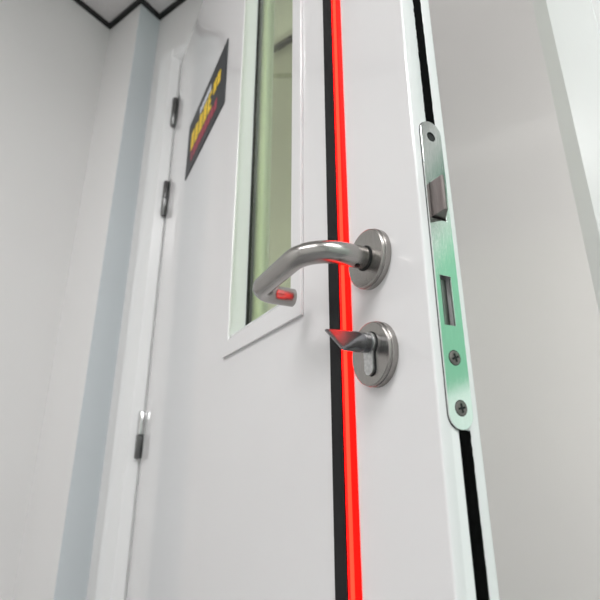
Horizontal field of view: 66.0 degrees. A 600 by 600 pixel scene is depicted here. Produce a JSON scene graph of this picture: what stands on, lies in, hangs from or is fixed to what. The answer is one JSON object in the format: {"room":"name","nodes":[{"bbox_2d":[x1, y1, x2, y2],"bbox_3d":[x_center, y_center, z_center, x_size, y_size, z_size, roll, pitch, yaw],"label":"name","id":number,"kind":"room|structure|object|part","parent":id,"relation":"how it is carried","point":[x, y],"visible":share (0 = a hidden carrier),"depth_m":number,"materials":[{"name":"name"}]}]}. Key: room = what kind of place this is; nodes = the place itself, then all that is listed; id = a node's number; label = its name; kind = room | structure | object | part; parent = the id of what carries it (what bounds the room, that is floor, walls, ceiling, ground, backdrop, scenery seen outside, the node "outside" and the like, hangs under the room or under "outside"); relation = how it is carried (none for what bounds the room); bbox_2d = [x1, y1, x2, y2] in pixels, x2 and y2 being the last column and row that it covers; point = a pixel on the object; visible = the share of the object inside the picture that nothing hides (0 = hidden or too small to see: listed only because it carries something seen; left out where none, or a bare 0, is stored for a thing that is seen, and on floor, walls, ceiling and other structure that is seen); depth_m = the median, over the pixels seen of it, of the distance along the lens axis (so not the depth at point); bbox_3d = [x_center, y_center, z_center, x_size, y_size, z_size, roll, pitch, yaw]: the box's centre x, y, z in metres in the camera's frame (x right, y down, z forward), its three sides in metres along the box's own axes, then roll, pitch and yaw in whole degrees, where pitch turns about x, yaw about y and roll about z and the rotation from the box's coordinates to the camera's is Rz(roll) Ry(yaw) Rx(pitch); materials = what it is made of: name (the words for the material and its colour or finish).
{"room":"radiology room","nodes":[
{"label":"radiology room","id":0,"kind":"room"},
{"bbox_2d":[0,0,109,599],"bbox_3d":[-1.643,-0.269,0.350,0.100,2.532,3.100,-13,-22,33],"label":"wall","id":1,"kind":"structure","parent":0,"point":[53,52],"depth_m":1.47,"materials":[{"name":"paint"}]},
{"bbox_2d":[73,0,185,29],"bbox_3d":[-0.197,-1.766,-0.151,3.360,0.012,3.000,-13,-22,33],"label":"trim","id":2,"kind":"structure","parent":1,"relation":"attached to","point":[136,3],"depth_m":1.78,"materials":[{"name":"black"}]},
{"bbox_2d":[12,4,140,599],"bbox_3d":[-0.658,0.097,1.439,0.196,2.532,0.088,-13,-22,33],"label":"wall column","id":3,"kind":"structure","parent":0,"point":[37,570],"depth_m":1.39,"materials":[{"name":"paint"}]},
{"bbox_2d":[82,0,175,22],"bbox_3d":[-0.191,-1.793,-0.134,3.560,0.050,3.220,-13,-22,33],"label":"ceiling","id":4,"kind":"structure","parent":0,"point":[109,10],"depth_m":1.77,"materials":[{"name":"paint"}]},
{"bbox_2d":[274,29,291,44],"bbox_3d":[0.179,-1.720,2.184,5.500,0.050,0.843,-13,-22,33],"label":"ceiling","id":5,"kind":"structure","parent":0,"point":[285,35],"depth_m":2.68,"materials":[{"name":"paint"}]},
{"bbox_2d":[86,0,599,599],"bbox_3d":[0.738,-0.174,0.633,3.463,2.532,0.120,-13,-22,33],"label":"wall","id":6,"kind":"structure","parent":0,"point":[175,28],"depth_m":1.49,"materials":[{"name":"paint"}]},
{"bbox_2d":[53,4,159,599],"bbox_3d":[-0.577,0.079,1.385,0.001,2.532,0.088,-13,-22,33],"label":"trim","id":7,"kind":"structure","parent":6,"relation":"attached to","point":[74,564],"depth_m":1.37,"materials":[{"name":"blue paint"}]},
{"bbox_2d":[95,49,180,599],"bbox_3d":[-0.465,0.190,1.307,0.087,2.271,0.024,-13,-22,33],"label":"trim","id":8,"kind":"structure","parent":6,"relation":"attached to","point":[118,520],"depth_m":1.31,"materials":[{"name":"white paint"}]},
{"bbox_2d":[173,38,189,60],"bbox_3d":[0.009,-0.970,1.347,1.126,0.046,0.022,-13,-22,33],"label":"trim","id":9,"kind":"structure","parent":6,"relation":"attached to","point":[178,52],"depth_m":1.62,"materials":[{"name":"white"}]},
{"bbox_2d":[124,0,292,599],"bbox_3d":[0.051,0.122,1.041,1.130,2.230,0.120,-13,-22,33],"label":"trim","id":10,"kind":"structure","parent":6,"relation":"attached to","point":[282,23],"depth_m":1.44,"materials":[{"name":"white"}]},
{"bbox_2d":[126,0,498,599],"bbox_3d":[-0.168,0.052,0.818,0.132,2.204,1.108,9,-21,-26],"label":"door","id":11,"kind":"structure","parent":6,"relation":"in","point":[233,445],"depth_m":0.49,"materials":[{"name":"white paint"}]},
{"bbox_2d":[185,38,228,180],"bbox_3d":[-0.230,-0.442,1.113,0.003,0.171,0.323,9,-21,-26],"label":"door sign","id":12,"kind":"object","parent":11,"relation":"attached to","point":[212,102],"visible":1,"depth_m":1.08,"materials":[{"name":"grey plastic"}]},
{"bbox_3d":[-0.015,-0.419,0.782,0.028,0.973,0.236,9,-21,-26],"label":"frame","id":13,"kind":"part","parent":11,"relation":"part of","materials":[{"name":"white"}]},
{"bbox_3d":[0.008,-0.025,0.412,0.069,0.051,0.146,9,-21,-26],"label":"lever handle","id":14,"kind":"part","parent":11,"relation":"part of","materials":[{"name":"silver metal"}]},
{"bbox_2d":[323,0,361,599],"bbox_3d":[0.035,-0.071,0.446,0.004,2.184,0.036,9,-21,-26],"label":"stripe","id":15,"kind":"object","parent":11,"relation":"attached to","point":[347,552],"visible":1,"depth_m":0.41,"materials":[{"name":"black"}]},
{"bbox_2d":[325,321,398,387],"bbox_3d":[0.042,0.040,0.352,0.042,0.051,0.051,9,-21,-26],"label":"lock","id":16,"kind":"object","parent":11,"relation":"attached to","point":[374,349],"visible":1,"depth_m":0.35,"materials":[{"name":"metal"}]},
{"bbox_3d":[0.040,0.031,0.351,0.034,0.020,0.024,9,-21,-26],"label":"turn knob","id":17,"kind":"part","parent":16,"relation":"part of","materials":[{"name":"grey metal"}]},
{"bbox_2d":[419,121,472,430],"bbox_3d":[0.102,-0.028,0.341,0.022,0.241,0.038,9,-21,-26],"label":"lock","id":18,"kind":"object","parent":11,"relation":"attached to","point":[459,409],"visible":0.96,"depth_m":0.33,"materials":[{"name":"metal"}]},
{"bbox_2d":[532,0,599,314],"bbox_3d":[0.482,-0.021,0.678,0.087,2.271,0.024,-13,-22,33],"label":"trim","id":19,"kind":"structure","parent":6,"relation":"attached to","point":[569,33],"depth_m":0.78,"materials":[{"name":"white paint"}]},
{"bbox_2d":[268,0,599,599],"bbox_3d":[0.393,-0.082,1.956,5.500,3.200,0.100,-13,-22,33],"label":"wall","id":20,"kind":"structure","parent":0,"point":[532,312],"depth_m":1.60,"materials":[{"name":"paint"}]},
{"bbox_2d":[274,34,291,52],"bbox_3d":[0.110,-1.691,2.162,5.400,0.021,0.743,-13,-22,33],"label":"trim","id":21,"kind":"structure","parent":20,"relation":"attached to","point":[288,40],"depth_m":2.71,"materials":[{"name":"black"}]}
]}

